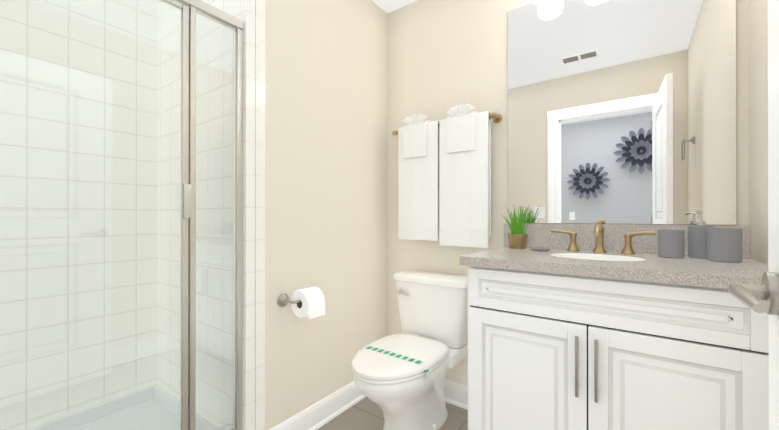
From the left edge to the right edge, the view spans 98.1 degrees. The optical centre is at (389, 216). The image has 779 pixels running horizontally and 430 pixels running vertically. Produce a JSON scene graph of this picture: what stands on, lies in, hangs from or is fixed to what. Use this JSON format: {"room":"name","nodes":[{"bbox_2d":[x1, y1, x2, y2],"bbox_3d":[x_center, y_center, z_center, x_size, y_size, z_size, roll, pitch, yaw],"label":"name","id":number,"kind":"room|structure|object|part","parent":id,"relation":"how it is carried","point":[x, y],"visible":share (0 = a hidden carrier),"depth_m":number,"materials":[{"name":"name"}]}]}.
{"room":"bathroom","nodes":[
{"label":"bathroom","id":0,"kind":"room"},
{"bbox_2d":[0,0,157,429],"bbox_3d":[-1.663,-0.140,1.617,0.080,2.440,0.943,0,0,36],"label":"wall","id":1,"kind":"structure","parent":0,"point":[73,221],"depth_m":1.69,"materials":[{"name":"tile"}]},
{"bbox_2d":[157,0,265,429],"bbox_3d":[-0.986,-0.139,1.767,1.000,2.440,0.095,0,0,36],"label":"wall","id":2,"kind":"structure","parent":0,"point":[243,11],"depth_m":1.56,"materials":[{"name":"tile"}]},
{"bbox_2d":[265,0,387,429],"bbox_3d":[-0.324,-0.139,1.913,0.100,2.440,0.920,0,0,36],"label":"wall","id":3,"kind":"structure","parent":0,"point":[327,148],"depth_m":1.80,"materials":[{"name":"beige paint"}]},
{"bbox_2d":[278,287,324,318],"bbox_3d":[-0.398,0.403,1.603,0.142,0.128,0.210,0,0,36],"label":"paper holder","id":4,"kind":"object","parent":3,"relation":"attached to","point":[309,302],"visible":1,"depth_m":1.56,"materials":[{"name":"white paper"}]},
{"bbox_2d":[270,381,365,429],"bbox_3d":[-0.273,1.021,1.873,0.027,0.120,0.920,0,0,36],"label":"baseboard","id":5,"kind":"structure","parent":3,"relation":"attached to","point":[321,412],"depth_m":1.78,"materials":[{"name":"white paint"}]},
{"bbox_2d":[317,397,467,429],"bbox_3d":[-0.332,1.102,0.198,4.100,0.050,4.000,0,0,36],"label":"floor","id":6,"kind":"structure","parent":0,"point":[365,413],"depth_m":1.80,"materials":[{"name":"tile"}]},
{"bbox_2d":[0,0,242,429],"bbox_3d":[-1.213,0.122,1.375,0.929,1.915,0.801,0,0,36],"label":"shower","id":7,"kind":"object","parent":6,"relation":"on","point":[155,406],"visible":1,"depth_m":1.26,"materials":[{"name":"white glass"}]},
{"bbox_3d":[-0.864,0.037,1.121,0.065,1.745,0.801,0,0,36],"label":"frame","id":8,"kind":"part","parent":7,"relation":"part of","materials":[{"name":"silver metal"}]},
{"bbox_2d":[352,270,467,429],"bbox_3d":[0.101,0.704,1.704,0.464,0.754,0.724,0,0,36],"label":"toilet","id":9,"kind":"object","parent":6,"relation":"on","point":[399,379],"visible":0.96,"depth_m":1.69,"materials":[{"name":"white ceramic"}]},
{"bbox_2d":[459,224,768,429],"bbox_3d":[0.807,0.557,1.295,0.904,1.045,0.582,0,0,36],"label":"bathroom vanity","id":10,"kind":"object","parent":6,"relation":"on","point":[585,337],"visible":0.96,"depth_m":1.08,"materials":[{"name":"white wood"}]},
{"bbox_2d":[502,204,531,248],"bbox_3d":[0.630,0.045,1.666,0.142,0.218,0.140,0,0,36],"label":"plant","id":11,"kind":"object","parent":10,"relation":"on","point":[517,237],"visible":1,"depth_m":1.64,"materials":[{"name":"green plant"}]},
{"bbox_2d":[530,247,550,250],"bbox_3d":[0.687,0.148,1.542,0.092,0.012,0.092,0,0,36],"label":"soap dish","id":12,"kind":"object","parent":10,"relation":"on","point":[539,249],"visible":1,"depth_m":1.53,"materials":[{"name":"grey ceramic"}]},
{"bbox_2d":[551,220,655,253],"bbox_3d":[0.886,0.084,1.434,0.386,0.140,0.155,0,0,36],"label":"faucet","id":13,"kind":"object","parent":10,"relation":"on","point":[599,241],"visible":1,"depth_m":1.46,"materials":[{"name":"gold metal"}]},
{"bbox_2d":[658,229,684,257],"bbox_3d":[1.071,0.102,1.287,0.080,0.105,0.080,0,0,36],"label":"cup","id":14,"kind":"object","parent":10,"relation":"on","point":[671,243],"visible":1,"depth_m":1.26,"materials":[{"name":"grey ceramic"}]},
{"bbox_2d":[688,211,713,258],"bbox_3d":[1.169,0.066,1.271,0.072,0.177,0.074,0,0,36],"label":"soap dispenser","id":15,"kind":"object","parent":10,"relation":"on","point":[697,240],"visible":0.85,"depth_m":1.25,"materials":[{"name":"grey ceramic"}]},
{"bbox_2d":[707,228,742,262],"bbox_3d":[1.155,0.096,1.165,0.086,0.115,0.086,0,0,36],"label":"cup","id":16,"kind":"object","parent":10,"relation":"on","point":[724,245],"visible":1,"depth_m":1.13,"materials":[{"name":"grey ceramic"}]},
{"bbox_2d":[372,0,416,12],"bbox_3d":[-0.332,-1.388,0.203,4.100,0.050,4.000,0,0,36],"label":"ceiling","id":17,"kind":"structure","parent":0,"point":[387,6],"depth_m":2.15,"materials":[{"name":"white paint"}]},
{"bbox_2d":[388,0,748,385],"bbox_3d":[0.292,-0.139,2.096,2.880,2.440,0.100,0,0,36],"label":"wall","id":18,"kind":"structure","parent":0,"point":[444,56],"depth_m":1.97,"materials":[{"name":"beige paint"}]},
{"bbox_2d":[392,104,501,247],"bbox_3d":[0.294,-0.224,1.955,0.674,0.770,0.123,0,0,36],"label":"towel rail","id":19,"kind":"object","parent":18,"relation":"attached to","point":[444,178],"visible":1,"depth_m":1.88,"materials":[{"name":"white fabric"}]},
{"bbox_2d":[398,121,439,240],"bbox_3d":[0.176,-0.209,2.024,0.272,0.691,0.054,0,0,36],"label":"towel","id":20,"kind":"object","parent":19,"relation":"hanging from","point":[418,141],"depth_m":1.99,"materials":[{"name":"white fabric"}]},
{"bbox_2d":[439,111,490,247],"bbox_3d":[0.410,-0.197,1.854,0.282,0.716,0.054,0,0,36],"label":"towel","id":21,"kind":"object","parent":19,"relation":"hanging from","point":[465,136],"depth_m":1.82,"materials":[{"name":"white fabric"}]},
{"bbox_2d":[443,379,467,409],"bbox_3d":[0.311,1.021,2.001,0.760,0.120,0.027,0,0,36],"label":"baseboard","id":22,"kind":"structure","parent":18,"relation":"attached to","point":[456,394],"depth_m":1.95,"materials":[{"name":"white paint"}]},
{"bbox_2d":[531,0,551,4],"bbox_3d":[0.913,-1.173,1.495,0.595,0.265,0.141,0,0,36],"label":"sconce","id":23,"kind":"object","parent":18,"relation":"attached to","point":[539,2],"visible":0.96,"depth_m":1.63,"materials":[{"name":"white glass"}]},
{"bbox_2d":[508,0,735,224],"bbox_3d":[0.971,-0.527,1.535,0.852,1.115,0.006,0,0,36],"label":"mirror","id":24,"kind":"object","parent":18,"relation":"attached to","point":[621,111],"visible":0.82,"depth_m":1.49,"materials":[{"name":"clear mirror"}]},
{"bbox_2d":[748,0,767,264],"bbox_3d":[0.811,-0.142,0.446,0.100,2.440,1.958,0,0,36],"label":"wall","id":25,"kind":"structure","parent":0,"point":[758,100],"depth_m":1.17,"materials":[{"name":"beige paint"}]},
{"bbox_2d":[728,0,778,429],"bbox_3d":[0.363,0.061,0.202,0.138,2.008,0.764,0,0,36],"label":"door","id":26,"kind":"structure","parent":25,"relation":"in","point":[765,292],"depth_m":0.48,"materials":[{"name":"white wood"}]}
]}

